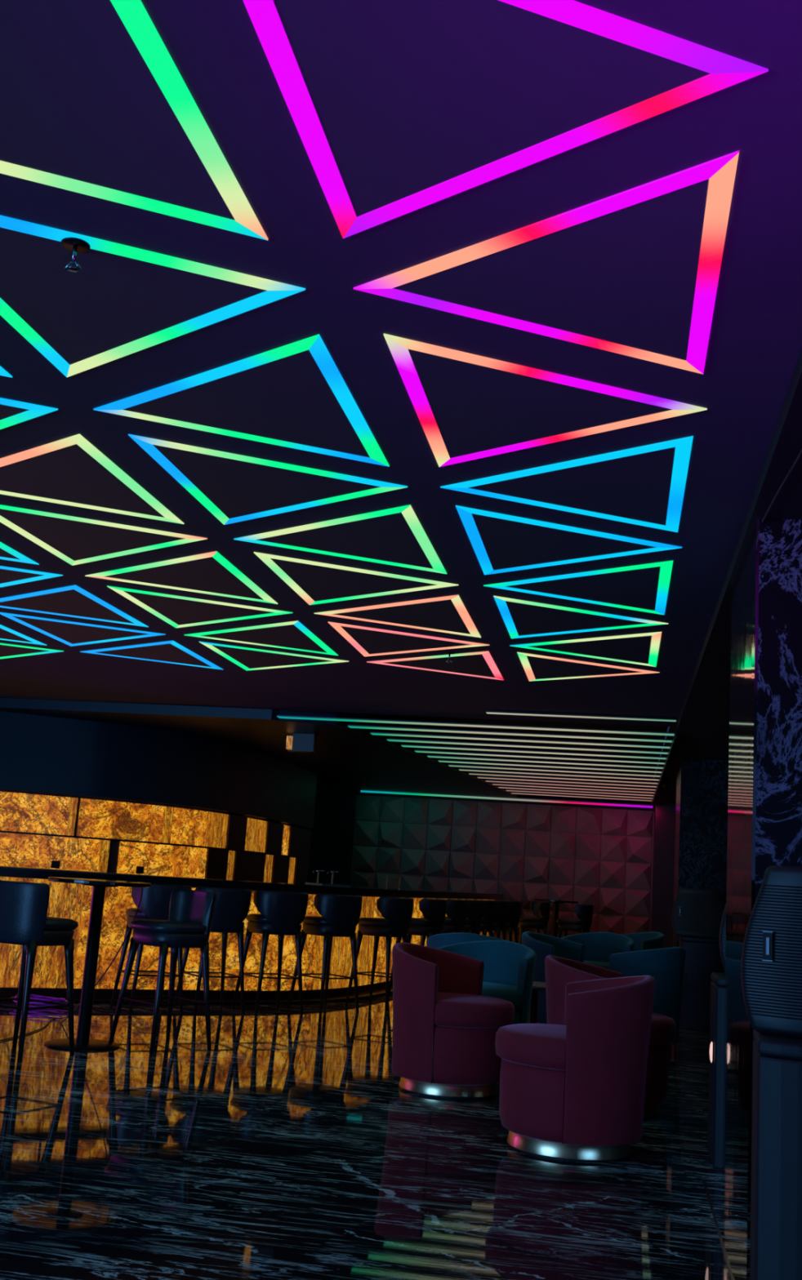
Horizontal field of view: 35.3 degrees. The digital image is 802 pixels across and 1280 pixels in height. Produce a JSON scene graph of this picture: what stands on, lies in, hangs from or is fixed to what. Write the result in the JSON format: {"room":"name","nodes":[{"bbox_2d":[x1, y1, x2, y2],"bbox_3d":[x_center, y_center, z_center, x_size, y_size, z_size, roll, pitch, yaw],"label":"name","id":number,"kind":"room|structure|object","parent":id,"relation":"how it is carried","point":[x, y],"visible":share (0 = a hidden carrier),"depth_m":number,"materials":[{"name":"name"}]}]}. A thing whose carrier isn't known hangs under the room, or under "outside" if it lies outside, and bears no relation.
{"room":"entertainment venue","nodes":[
{"label":"entertainment venue","id":0,"kind":"room"},
{"bbox_2d":[0,994,750,1279],"bbox_3d":[-2.514,2.868,9.167,14.000,0.120,26.000,2,-11,10],"label":"floor","id":1,"kind":"structure","parent":0,"point":[290,1148],"depth_m":5.29,"materials":[{"name":"black stone"}]},
{"bbox_2d":[0,880,78,1062],"bbox_3d":[-2.333,2.042,7.876,0.498,1.044,0.502,-1,-12,26],"label":"bar stool","id":2,"kind":"object","parent":1,"relation":"on","point":[24,922],"visible":1,"depth_m":7.71,"materials":[{"name":"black leather"}]},
{"bbox_2d":[44,916,78,930],"bbox_3d":[-2.306,1.777,7.944,0.478,0.072,0.464,-1,-12,26],"label":"seat cushion","id":3,"kind":"object","parent":2,"relation":"on","point":[51,923],"depth_m":7.84,"materials":[{"name":"grey leather"}]},
{"bbox_2d":[44,876,151,1050],"bbox_3d":[-2.066,2.147,8.418,0.680,1.072,0.680,2,-11,10],"label":"table","id":4,"kind":"object","parent":1,"relation":"on","point":[82,1042],"visible":0.97,"depth_m":8.35,"materials":[{"name":"metal"}]},
{"bbox_2d":[110,883,191,1013],"bbox_3d":[-2.093,2.585,10.647,0.520,1.046,0.492,10,-13,-31],"label":"bar stool","id":5,"kind":"object","parent":1,"relation":"on","point":[154,904],"visible":0.52,"depth_m":10.49,"materials":[{"name":"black leather"}]},
{"bbox_2d":[0,711,317,884],"bbox_3d":[-3.645,2.432,14.790,3.021,2.690,9.526,-6,-15,42],"label":"bar","id":6,"kind":"object","parent":1,"relation":"on","point":[82,795],"visible":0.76,"depth_m":14.03,"materials":[{"name":"paint"}]},
{"bbox_2d":[108,888,216,1053],"bbox_3d":[-1.585,2.224,8.567,0.498,1.044,0.502,-7,-15,43],"label":"bar stool","id":7,"kind":"object","parent":1,"relation":"on","point":[188,923],"visible":1,"depth_m":8.53,"materials":[{"name":"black leather"}]},
{"bbox_2d":[128,919,206,933],"bbox_3d":[-1.580,1.952,8.605,0.478,0.072,0.464,-7,-15,43],"label":"seat cushion","id":8,"kind":"object","parent":7,"relation":"on","point":[139,926],"depth_m":8.45,"materials":[{"name":"grey leather"}]},
{"bbox_2d":[173,885,251,1013],"bbox_3d":[-1.616,2.673,10.940,0.520,1.046,0.492,10,-13,-31],"label":"bar stool","id":9,"kind":"object","parent":1,"relation":"on","point":[232,905],"visible":0.79,"depth_m":10.83,"materials":[{"name":"blue leather"}]},
{"bbox_2d":[0,865,503,1004],"bbox_3d":[-1.958,3.036,13.120,3.124,1.102,13.856,-4,-14,37],"label":"bar counter","id":10,"kind":"object","parent":1,"relation":"on","point":[73,901],"depth_m":11.41,"materials":[{"name":"brown metal"}]},
{"bbox_2d":[0,865,503,899],"bbox_3d":[-1.927,2.538,13.217,3.118,0.080,13.847,-4,-14,37],"label":"countertop","id":11,"kind":"structure","parent":10,"relation":"on","point":[15,873],"depth_m":11.68,"materials":[{"name":"black stone"}]},
{"bbox_2d":[231,889,308,1013],"bbox_3d":[-1.141,2.759,11.224,0.520,1.046,0.492,11,-13,-32],"label":"bar stool","id":12,"kind":"object","parent":1,"relation":"on","point":[282,913],"visible":1,"depth_m":11.10,"materials":[{"name":"blue leather"}]},
{"bbox_2d":[287,893,362,1013],"bbox_3d":[-0.671,2.860,11.589,0.520,1.046,0.492,14,-15,-43],"label":"bar stool","id":13,"kind":"object","parent":1,"relation":"on","point":[340,914],"visible":1,"depth_m":11.47,"materials":[{"name":"blue leather"}]},
{"bbox_2d":[344,896,413,1010],"bbox_3d":[-0.181,3.019,12.249,0.492,1.046,0.520,-2,-12,30],"label":"bar stool","id":14,"kind":"object","parent":1,"relation":"on","point":[396,912],"visible":0.91,"depth_m":12.10,"materials":[{"name":"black leather"}]},
{"bbox_2d":[357,917,391,926],"bbox_3d":[-0.185,2.753,12.313,0.441,0.072,0.454,-2,-12,30],"label":"seat cushion","id":15,"kind":"object","parent":14,"relation":"on","point":[363,922],"depth_m":12.12,"materials":[{"name":"grey leather"}]},
{"bbox_2d":[387,897,446,1000],"bbox_3d":[0.186,3.203,13.082,0.492,1.046,0.520,0,-11,19],"label":"bar stool","id":16,"kind":"object","parent":1,"relation":"on","point":[433,910],"visible":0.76,"depth_m":12.92,"materials":[{"name":"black leather"}]},
{"bbox_2d":[419,898,467,945],"bbox_3d":[0.455,3.382,13.930,0.492,1.046,0.520,0,-11,18],"label":"bar stool","id":17,"kind":"object","parent":1,"relation":"on","point":[456,909],"visible":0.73,"depth_m":13.77,"materials":[{"name":"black leather"}]},
{"bbox_2d":[391,942,514,1098],"bbox_3d":[0.300,2.265,7.563,0.759,0.830,0.760,-1,-12,26],"label":"armchair","id":18,"kind":"object","parent":1,"relation":"on","point":[444,1028],"visible":0.98,"depth_m":7.28,"materials":[{"name":"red fabric"}]},
{"bbox_2d":[434,991,514,1028],"bbox_3d":[0.329,2.206,7.562,0.704,0.151,0.704,-1,-12,26],"label":"seat cushion","id":19,"kind":"object","parent":18,"relation":"on","point":[452,1010],"depth_m":7.26,"materials":[{"name":"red fabric"}]},
{"bbox_2d":[444,899,484,934],"bbox_3d":[0.678,3.532,14.637,0.492,1.046,0.520,0,-11,18],"label":"bar stool","id":20,"kind":"object","parent":1,"relation":"on","point":[475,907],"visible":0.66,"depth_m":14.49,"materials":[{"name":"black leather"}]},
{"bbox_2d":[426,933,507,948],"bbox_3d":[0.567,2.804,10.296,0.760,0.830,0.759,2,-11,10],"label":"armchair","id":21,"kind":"object","parent":1,"relation":"on","point":[436,941],"visible":0.09,"depth_m":10.04,"materials":[{"name":"teal fabric"}]},
{"bbox_2d":[437,940,536,1024],"bbox_3d":[0.533,2.492,8.672,0.760,0.830,0.759,-3,-13,32],"label":"armchair","id":22,"kind":"object","parent":1,"relation":"on","point":[508,966],"visible":0.27,"depth_m":8.89,"materials":[{"name":"teal"}]},
{"bbox_2d":[481,981,521,1010],"bbox_3d":[0.522,2.429,8.661,0.704,0.151,0.704,-3,-13,32],"label":"seat cushion","id":23,"kind":"object","parent":22,"relation":"on","point":[510,991],"depth_m":8.43,"materials":[{"name":"teal fabric"}]},
{"bbox_2d":[479,899,497,937],"bbox_3d":[0.894,3.673,15.296,0.492,1.046,0.520,0,-11,18],"label":"bar stool","id":24,"kind":"object","parent":1,"relation":"on","point":[491,907],"visible":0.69,"depth_m":15.15,"materials":[{"name":"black leather"}]},
{"bbox_2d":[472,900,510,939],"bbox_3d":[1.099,3.812,15.957,0.492,1.046,0.520,0,-11,18],"label":"bar stool","id":25,"kind":"object","parent":1,"relation":"on","point":[504,906],"visible":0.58,"depth_m":15.81,"materials":[{"name":"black leather"}]},
{"bbox_2d":[486,900,521,942],"bbox_3d":[1.313,3.962,16.666,0.492,1.046,0.520,0,-11,18],"label":"bar stool","id":26,"kind":"object","parent":1,"relation":"on","point":[515,905],"visible":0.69,"depth_m":16.52,"materials":[{"name":"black leather"}]},
{"bbox_2d":[511,901,550,944],"bbox_3d":[1.819,4.207,17.773,0.492,1.046,0.520,6,-11,-9],"label":"bar stool","id":27,"kind":"object","parent":1,"relation":"on","point":[540,909],"visible":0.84,"depth_m":17.64,"materials":[{"name":"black leather"}]},
{"bbox_2d":[528,981,545,1023],"bbox_3d":[0.977,2.812,9.351,0.520,0.515,0.520,2,-11,10],"label":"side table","id":28,"kind":"object","parent":1,"relation":"on","point":[536,986],"visible":0.16,"depth_m":9.34,"materials":[{"name":"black metal"}]},
{"bbox_2d":[521,931,584,1023],"bbox_3d":[1.427,3.025,11.148,0.759,0.830,0.760,-2,-12,30],"label":"armchair","id":29,"kind":"object","parent":1,"relation":"on","point":[544,945],"visible":0.32,"depth_m":11.02,"materials":[{"name":"teal fabric"}]},
{"bbox_2d":[555,904,593,937],"bbox_3d":[2.459,4.285,17.954,0.492,1.046,0.520,-1,-12,22],"label":"bar stool","id":30,"kind":"object","parent":1,"relation":"on","point":[584,913],"visible":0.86,"depth_m":17.80,"materials":[{"name":"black leather"}]},
{"bbox_2d":[494,975,655,1162],"bbox_3d":[0.832,2.019,6.091,0.759,0.830,0.760,2,-11,7],"label":"armchair","id":31,"kind":"object","parent":1,"relation":"on","point":[574,1091],"visible":1,"depth_m":5.79,"materials":[{"name":"red"}]},
{"bbox_2d":[494,1023,565,1070],"bbox_3d":[0.808,1.960,6.106,0.704,0.151,0.704,2,-11,7],"label":"seat cushion","id":32,"kind":"object","parent":31,"relation":"on","point":[522,1046],"depth_m":5.87,"materials":[{"name":"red fabric"}]},
{"bbox_2d":[560,932,634,968],"bbox_3d":[1.891,3.288,12.364,0.760,0.830,0.759,-2,-12,30],"label":"armchair","id":33,"kind":"object","parent":1,"relation":"on","point":[598,946],"visible":0.22,"depth_m":12.68,"materials":[{"name":"teal fabric"}]},
{"bbox_2d":[544,955,675,1118],"bbox_3d":[1.191,2.267,7.263,0.759,0.830,0.760,1,-11,15],"label":"armchair","id":34,"kind":"object","parent":1,"relation":"on","point":[559,971],"visible":0.28,"depth_m":7.08,"materials":[{"name":"red fabric"}]},
{"bbox_2d":[648,1012,675,1045],"bbox_3d":[1.222,2.209,7.266,0.704,0.151,0.704,1,-11,15],"label":"seat cushion","id":35,"kind":"object","parent":34,"relation":"on","point":[662,1033],"depth_m":7.02,"materials":[{"name":"red fabric"}]},
{"bbox_2d":[622,931,664,951],"bbox_3d":[2.512,3.631,13.943,0.759,0.830,0.760,8,-11,-19],"label":"armchair","id":36,"kind":"object","parent":1,"relation":"on","point":[654,940],"visible":0.18,"depth_m":14.10,"materials":[{"name":"teal fabric"}]},
{"bbox_2d":[608,946,685,1052],"bbox_3d":[1.907,2.877,10.208,0.759,0.830,0.760,-5,-14,39],"label":"armchair","id":37,"kind":"object","parent":1,"relation":"on","point":[666,965],"visible":0.39,"depth_m":9.93,"materials":[{"name":"teal fabric"}]},
{"bbox_2d":[678,936,723,1031],"bbox_3d":[2.900,3.318,12.233,0.400,0.854,0.450,2,-11,10],"label":"subwoofer","id":38,"kind":"object","parent":1,"relation":"on","point":[702,958],"visible":0.6,"depth_m":12.03,"materials":[{"name":"black paint"}]},
{"bbox_2d":[671,887,723,938],"bbox_3d":[2.902,2.668,12.350,0.506,0.460,0.377,2,-11,10],"label":"loudspeaker","id":39,"kind":"object","parent":38,"relation":"on","point":[695,913],"visible":0.94,"depth_m":12.18,"materials":[{"name":"black plastic"}]},
{"bbox_2d":[706,972,724,1169],"bbox_3d":[1.690,2.052,6.024,0.400,0.854,0.450,2,-11,10],"label":"post","id":40,"kind":"object","parent":1,"relation":"on","point":[714,1138],"visible":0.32,"depth_m":5.91,"materials":[{"name":"metal"}]},
{"bbox_2d":[719,904,725,972],"bbox_3d":[1.795,1.405,6.123,0.506,0.460,0.377,2,-11,10],"label":"loudspeaker","id":41,"kind":"object","parent":40,"relation":"on","point":[722,925],"visible":0.09,"depth_m":6.01,"materials":[{"name":"black plastic"}]},
{"bbox_2d":[749,1029,801,1279],"bbox_3d":[1.154,1.513,3.390,0.400,0.854,0.450,1,-11,14],"label":"pedestal","id":42,"kind":"object","parent":1,"relation":"on","point":[775,1204],"visible":0.88,"depth_m":3.26,"materials":[{"name":"black paint"}]},
{"bbox_2d":[740,865,801,1037],"bbox_3d":[1.256,0.884,3.569,0.546,0.455,0.397,0,-11,20],"label":"loudspeaker","id":43,"kind":"object","parent":42,"relation":"on","point":[771,963],"visible":1,"depth_m":3.46,"materials":[{"name":"black plastic"}]},
{"bbox_2d":[0,0,801,726],"bbox_3d":[-4.395,-1.036,5.145,11.470,0.200,16.070,2,-11,10],"label":"ceiling","id":44,"kind":"structure","parent":0,"point":[754,344],"depth_m":4.05,"materials":[{"name":"paint"}]},
{"bbox_2d":[0,542,39,564],"bbox_3d":[-2.584,-0.552,6.498,0.975,0.005,1.197,2,-11,10],"label":"recessed light","id":45,"kind":"object","parent":44,"relation":"in","point":[6,553],"visible":1,"depth_m":6.83,"materials":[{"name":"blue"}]},
{"bbox_2d":[0,624,46,645],"bbox_3d":[-3.283,-0.093,9.147,0.975,0.005,1.197,2,-11,10],"label":"recessed light","id":46,"kind":"object","parent":44,"relation":"in","point":[6,633],"visible":1,"depth_m":9.37,"materials":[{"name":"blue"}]},
{"bbox_2d":[0,397,57,429],"bbox_3d":[-1.717,-0.848,4.641,0.975,0.005,1.197,2,-11,10],"label":"recessed light","id":47,"kind":"object","parent":44,"relation":"in","point":[12,412],"visible":1,"depth_m":4.59,"materials":[{"name":"blue"}]},
{"bbox_2d":[0,565,62,587],"bbox_3d":[-2.413,-0.386,7.306,0.975,0.005,1.197,2,-11,10],"label":"recessed light","id":48,"kind":"object","parent":44,"relation":"in","point":[9,576],"visible":1,"depth_m":7.29,"materials":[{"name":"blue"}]},
{"bbox_2d":[0,643,63,658],"bbox_3d":[-3.114,0.071,9.947,0.975,0.005,1.197,2,-11,10],"label":"recessed light","id":49,"kind":"object","parent":44,"relation":"in","point":[6,651],"visible":1,"depth_m":9.96,"materials":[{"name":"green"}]},
{"bbox_2d":[0,584,148,626],"bbox_3d":[-2.303,-0.222,8.125,0.975,0.005,1.197,2,-11,10],"label":"recessed light","id":50,"kind":"object","parent":44,"relation":"in","point":[72,601],"visible":1,"depth_m":8.08,"materials":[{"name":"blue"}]},
{"bbox_2d":[61,237,90,272],"bbox_3d":[-0.857,-1.004,3.311,0.076,0.074,0.076,2,-11,10],"label":"sprinkler","id":51,"kind":"object","parent":44,"relation":"attached to","point":[76,245],"visible":1,"depth_m":3.31,"materials":[{"name":"grey metal"}]},
{"bbox_2d":[0,612,165,646],"bbox_3d":[-2.131,-0.055,8.940,0.975,0.005,1.197,2,-11,10],"label":"recessed light","id":52,"kind":"object","parent":44,"relation":"in","point":[71,633],"visible":1,"depth_m":8.91,"materials":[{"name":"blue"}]},
{"bbox_2d":[0,434,183,524],"bbox_3d":[-1.604,-0.682,5.473,0.975,0.005,1.197,2,-11,10],"label":"recessed light","id":53,"kind":"object","parent":44,"relation":"in","point":[71,471],"visible":1,"depth_m":5.41,"materials":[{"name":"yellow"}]},
{"bbox_2d":[0,504,207,565],"bbox_3d":[-1.431,-0.514,6.292,0.975,0.005,1.197,2,-11,10],"label":"recessed light","id":54,"kind":"object","parent":44,"relation":"in","point":[76,540],"visible":1,"depth_m":6.28,"materials":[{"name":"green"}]},
{"bbox_2d":[0,0,267,240],"bbox_3d":[-0.919,-1.158,2.740,0.975,0.005,1.197,2,-11,10],"label":"recessed light","id":55,"kind":"object","parent":44,"relation":"in","point":[94,102],"visible":1,"depth_m":2.75,"materials":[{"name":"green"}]},
{"bbox_2d":[80,640,222,669],"bbox_3d":[-2.022,0.107,9.752,0.975,0.005,1.197,2,-11,10],"label":"recessed light","id":56,"kind":"object","parent":44,"relation":"in","point":[167,651],"visible":1,"depth_m":9.72,"materials":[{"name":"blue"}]},
{"bbox_2d":[0,215,305,377],"bbox_3d":[-0.744,-0.986,3.578,0.975,0.005,1.197,2,-11,10],"label":"recessed light","id":57,"kind":"object","parent":44,"relation":"in","point":[123,300],"visible":1,"depth_m":3.59,"materials":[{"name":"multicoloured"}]},
{"bbox_2d":[84,551,277,604],"bbox_3d":[-1.321,-0.350,7.111,0.975,0.005,1.197,2,-11,10],"label":"recessed light","id":58,"kind":"object","parent":44,"relation":"in","point":[208,573],"visible":1,"depth_m":7.07,"materials":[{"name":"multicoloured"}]},
{"bbox_2d":[106,585,293,627],"bbox_3d":[-1.150,-0.185,7.919,0.975,0.005,1.197,2,-11,10],"label":"recessed light","id":59,"kind":"object","parent":44,"relation":"in","point":[179,611],"visible":1,"depth_m":7.89,"materials":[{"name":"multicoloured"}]},
{"bbox_2d":[93,333,389,466],"bbox_3d":[-0.625,-0.813,4.445,0.975,0.005,1.197,2,-11,10],"label":"recessed light","id":60,"kind":"object","parent":44,"relation":"in","point":[294,395],"visible":1,"depth_m":4.39,"materials":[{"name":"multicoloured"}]},
{"bbox_2d":[183,620,337,655],"bbox_3d":[-1.039,-0.019,8.744,0.975,0.005,1.197,2,-11,10],"label":"recessed light","id":61,"kind":"object","parent":44,"relation":"in","point":[292,635],"visible":1,"depth_m":8.71,"materials":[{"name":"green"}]},
{"bbox_2d":[128,434,407,524],"bbox_3d":[-0.452,-0.644,5.266,0.975,0.005,1.197,2,-11,10],"label":"recessed light","id":62,"kind":"object","parent":44,"relation":"in","point":[233,488],"visible":1,"depth_m":5.23,"materials":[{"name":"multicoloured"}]},
{"bbox_2d":[199,641,348,671],"bbox_3d":[-0.869,0.145,9.545,0.975,0.005,1.197,2,-11,10],"label":"recessed light","id":63,"kind":"object","parent":44,"relation":"in","point":[248,659],"visible":1,"depth_m":9.52,"materials":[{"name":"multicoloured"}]},
{"bbox_2d":[233,504,446,573],"bbox_3d":[-0.340,-0.478,6.096,0.975,0.005,1.197,2,-11,10],"label":"recessed light","id":64,"kind":"object","parent":44,"relation":"in","point":[393,536],"visible":1,"depth_m":6.05,"materials":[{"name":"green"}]},
{"bbox_2d":[253,551,457,604],"bbox_3d":[-0.169,-0.313,6.904,0.975,0.005,1.197,2,-11,10],"label":"recessed light","id":65,"kind":"object","parent":44,"relation":"in","point":[315,582],"visible":1,"depth_m":6.87,"materials":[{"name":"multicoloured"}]},
{"bbox_2d":[314,595,480,637],"bbox_3d":[-0.058,-0.149,7.723,0.975,0.005,1.197,2,-11,10],"label":"recessed light","id":66,"kind":"object","parent":44,"relation":"in","point":[447,614],"visible":1,"depth_m":7.69,"materials":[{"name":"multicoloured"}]},
{"bbox_2d":[328,622,488,656],"bbox_3d":[0.114,0.018,8.537,0.975,0.005,1.197,2,-11,10],"label":"recessed light","id":67,"kind":"object","parent":44,"relation":"in","point":[369,642],"visible":1,"depth_m":8.51,"materials":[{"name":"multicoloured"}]},
{"bbox_2d":[367,651,503,679],"bbox_3d":[0.223,0.180,9.349,0.975,0.005,1.197,2,-11,10],"label":"recessed light","id":68,"kind":"object","parent":44,"relation":"in","point":[480,664],"visible":1,"depth_m":9.32,"materials":[{"name":"multicoloured"}]},
{"bbox_2d":[242,0,768,238],"bbox_3d":[0.233,-1.120,2.533,0.975,0.005,1.197,2,-11,10],"label":"recessed light","id":69,"kind":"object","parent":44,"relation":"in","point":[397,108],"visible":1,"depth_m":2.54,"materials":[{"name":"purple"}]},
{"bbox_2d":[383,333,706,466],"bbox_3d":[0.528,-0.775,4.239,0.975,0.005,1.197,2,-11,10],"label":"recessed light","id":70,"kind":"object","parent":44,"relation":"in","point":[468,406],"visible":1,"depth_m":4.20,"materials":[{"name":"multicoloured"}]},
{"bbox_2d":[353,150,738,373],"bbox_3d":[0.348,-0.951,3.382,0.975,0.005,1.197,2,-11,10],"label":"recessed light","id":71,"kind":"object","parent":44,"relation":"in","point":[634,272],"visible":1,"depth_m":3.31,"materials":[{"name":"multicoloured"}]},
{"bbox_2d":[440,435,693,532],"bbox_3d":[0.640,-0.609,5.070,0.975,0.005,1.197,2,-11,10],"label":"recessed light","id":72,"kind":"object","parent":44,"relation":"in","point":[644,486],"visible":1,"depth_m":5.02,"materials":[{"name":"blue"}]},
{"bbox_2d":[455,505,681,574],"bbox_3d":[0.813,-0.441,5.889,0.975,0.005,1.197,2,-11,10],"label":"recessed light","id":73,"kind":"object","parent":44,"relation":"in","point":[500,543],"visible":1,"depth_m":5.86,"materials":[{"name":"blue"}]},
{"bbox_2d":[483,560,672,614],"bbox_3d":[0.923,-0.277,6.708,0.975,0.005,1.197,2,-11,10],"label":"recessed light","id":74,"kind":"object","parent":44,"relation":"in","point":[644,588],"visible":1,"depth_m":6.67,"materials":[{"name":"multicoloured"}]},
{"bbox_2d":[493,595,667,639],"bbox_3d":[1.094,-0.112,7.516,0.975,0.005,1.197,2,-11,10],"label":"recessed light","id":75,"kind":"object","parent":44,"relation":"in","point":[521,618],"visible":1,"depth_m":7.49,"materials":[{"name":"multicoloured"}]},
{"bbox_2d":[485,711,675,721],"bbox_3d":[1.622,0.691,11.429,1.700,0.016,0.086,2,-11,10],"label":"recessed light","id":76,"kind":"object","parent":44,"relation":"in","point":[486,712],"visible":1,"depth_m":11.40,"materials":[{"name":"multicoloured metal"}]},
{"bbox_2d":[509,631,661,666],"bbox_3d":[1.206,0.053,8.342,0.975,0.005,1.197,2,-11,10],"label":"recessed light","id":77,"kind":"object","parent":44,"relation":"in","point":[642,649],"visible":1,"depth_m":8.31,"materials":[{"name":"multicoloured"}]},
{"bbox_2d":[516,652,659,681],"bbox_3d":[1.375,0.218,9.142,0.975,0.005,1.197,2,-11,10],"label":"recessed light","id":78,"kind":"object","parent":44,"relation":"in","point":[536,667],"visible":1,"depth_m":9.12,"materials":[{"name":"multicoloured"}]},
{"bbox_2d":[306,780,653,884],"bbox_3d":[-0.217,3.804,22.137,14.000,3.200,0.200,2,-11,10],"label":"wall","id":79,"kind":"structure","parent":0,"point":[331,839],"depth_m":22.21,"materials":[{"name":"paint"}]},
{"bbox_2d":[350,795,653,943],"bbox_3d":[1.656,4.098,21.526,5.160,2.640,0.240,2,-11,10],"label":"wall","id":80,"kind":"structure","parent":0,"point":[601,858],"depth_m":21.56,"materials":[{"name":"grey tile"}]},
{"bbox_2d":[398,715,667,785],"bbox_3d":[-2.208,1.278,17.751,11.470,0.150,9.930,2,-11,10],"label":"ceiling","id":81,"kind":"structure","parent":0,"point":[420,718],"depth_m":16.03,"materials":[{"name":"paint"}]},
{"bbox_2d":[0,697,518,797],"bbox_3d":[-3.369,1.414,17.510,9.280,0.360,9.130,2,-11,10],"label":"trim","id":82,"kind":"structure","parent":81,"relation":"attached to","point":[345,757],"depth_m":14.45,"materials":[{"name":"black paint"}]},
{"bbox_2d":[285,733,317,753],"bbox_3d":[-1.081,1.119,13.693,0.310,0.190,0.140,2,-11,10],"label":"speaker","id":83,"kind":"object","parent":82,"relation":"attached to","point":[297,743],"visible":1,"depth_m":13.63,"materials":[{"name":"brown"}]},
{"bbox_2d":[650,802,675,948],"bbox_3d":[4.335,4.076,20.674,0.410,2.715,1.000,2,-11,10],"label":"wall","id":84,"kind":"structure","parent":0,"point":[664,837],"depth_m":20.26,"materials":[{"name":"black paint"}]},
{"bbox_2d":[276,715,674,735],"bbox_3d":[0.669,0.818,12.106,3.815,0.016,0.130,2,-11,10],"label":"ceiling light slat","id":85,"kind":"object","parent":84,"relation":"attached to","point":[509,726],"visible":1,"depth_m":12.06,"materials":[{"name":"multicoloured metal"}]},
{"bbox_2d":[357,789,652,808],"bbox_3d":[1.717,2.682,21.383,5.000,0.050,0.070,2,-11,10],"label":"light","id":86,"kind":"object","parent":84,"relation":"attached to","point":[646,806],"visible":0.99,"depth_m":21.33,"materials":[{"name":"multicoloured"}]},
{"bbox_2d":[347,724,671,742],"bbox_3d":[1.053,0.931,12.565,3.215,0.016,0.130,2,-11,10],"label":"ceiling light slat","id":87,"kind":"object","parent":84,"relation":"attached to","point":[348,726],"visible":1,"depth_m":12.52,"materials":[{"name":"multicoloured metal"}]},
{"bbox_2d":[369,732,669,748],"bbox_3d":[1.205,1.037,13.066,3.085,0.016,0.130,2,-11,10],"label":"ceiling light slat","id":88,"kind":"object","parent":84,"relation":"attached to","point":[371,733],"visible":1,"depth_m":13.02,"materials":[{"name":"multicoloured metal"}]},
{"bbox_2d":[386,737,667,754],"bbox_3d":[1.333,1.141,13.571,3.005,0.016,0.130,2,-11,10],"label":"ceiling light slat","id":89,"kind":"object","parent":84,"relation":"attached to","point":[388,740],"visible":1,"depth_m":13.53,"materials":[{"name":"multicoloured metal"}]},
{"bbox_2d":[400,744,666,759],"bbox_3d":[1.456,1.246,14.077,2.935,0.016,0.130,2,-11,10],"label":"ceiling light slat","id":90,"kind":"object","parent":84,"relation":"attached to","point":[402,745],"visible":1,"depth_m":14.03,"materials":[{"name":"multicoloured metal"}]},
{"bbox_2d":[414,749,664,764],"bbox_3d":[1.579,1.351,14.583,2.865,0.016,0.130,2,-11,10],"label":"ceiling light slat","id":91,"kind":"object","parent":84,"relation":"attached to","point":[416,751],"visible":1,"depth_m":14.54,"materials":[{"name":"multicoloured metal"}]},
{"bbox_2d":[426,755,662,768],"bbox_3d":[1.702,1.456,15.089,2.795,0.016,0.130,2,-11,10],"label":"ceiling light slat","id":92,"kind":"object","parent":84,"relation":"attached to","point":[428,756],"visible":1,"depth_m":15.05,"materials":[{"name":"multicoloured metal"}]},
{"bbox_2d":[437,760,661,773],"bbox_3d":[1.820,1.561,15.595,2.735,0.016,0.130,2,-11,10],"label":"ceiling light slat","id":93,"kind":"object","parent":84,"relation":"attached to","point":[439,761],"visible":1,"depth_m":15.55,"materials":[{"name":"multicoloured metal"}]},
{"bbox_2d":[448,764,659,777],"bbox_3d":[1.938,1.665,16.102,2.675,0.016,0.130,2,-11,10],"label":"ceiling light slat","id":94,"kind":"object","parent":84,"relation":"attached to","point":[449,765],"visible":1,"depth_m":16.06,"materials":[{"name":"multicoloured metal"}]},
{"bbox_2d":[458,768,658,780],"bbox_3d":[2.061,1.770,16.608,2.605,0.016,0.130,2,-11,10],"label":"ceiling light slat","id":95,"kind":"object","parent":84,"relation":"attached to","point":[460,769],"visible":1,"depth_m":16.57,"materials":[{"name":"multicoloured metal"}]},
{"bbox_2d":[468,772,657,784],"bbox_3d":[2.184,1.875,17.114,2.535,0.016,0.130,2,-11,10],"label":"ceiling light slat","id":96,"kind":"object","parent":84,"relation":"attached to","point":[469,773],"visible":1,"depth_m":17.07,"materials":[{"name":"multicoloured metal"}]},
{"bbox_2d":[476,776,656,787],"bbox_3d":[2.302,1.980,17.621,2.475,0.016,0.130,2,-11,10],"label":"ceiling light slat","id":97,"kind":"object","parent":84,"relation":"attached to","point":[481,777],"visible":1,"depth_m":17.58,"materials":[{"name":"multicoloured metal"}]},
{"bbox_2d":[484,779,655,790],"bbox_3d":[2.420,2.084,18.128,2.415,0.016,0.130,2,-11,10],"label":"ceiling light slat","id":98,"kind":"object","parent":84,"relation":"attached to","point":[486,780],"visible":1,"depth_m":18.08,"materials":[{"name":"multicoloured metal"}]},
{"bbox_2d":[649,349,801,806],"bbox_3d":[3.318,0.197,8.700,2.530,0.275,26.000,2,-11,10],"label":"trim","id":99,"kind":"structure","parent":84,"relation":"attached to","point":[701,728],"depth_m":7.42,"materials":[{"name":"paint"}]},
{"bbox_2d":[672,758,728,973],"bbox_3d":[4.238,2.770,13.867,2.380,2.715,1.100,2,-11,10],"label":"column","id":100,"kind":"structure","parent":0,"point":[700,849],"depth_m":13.63,"materials":[{"name":"grey stone"}]},
{"bbox_2d":[752,519,801,1041],"bbox_3d":[2.671,0.999,5.141,2.495,2.715,1.160,2,-11,10],"label":"pier","id":101,"kind":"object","parent":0,"point":[778,826],"visible":0.4,"depth_m":4.90,"materials":[{"name":"stone"}]},
{"bbox_2d":[721,519,759,1244],"bbox_3d":[1.438,0.959,5.363,0.012,2.715,1.160,2,-11,10],"label":"mirror panel","id":102,"kind":"object","parent":101,"relation":"attached to","point":[742,757],"visible":1,"depth_m":5.23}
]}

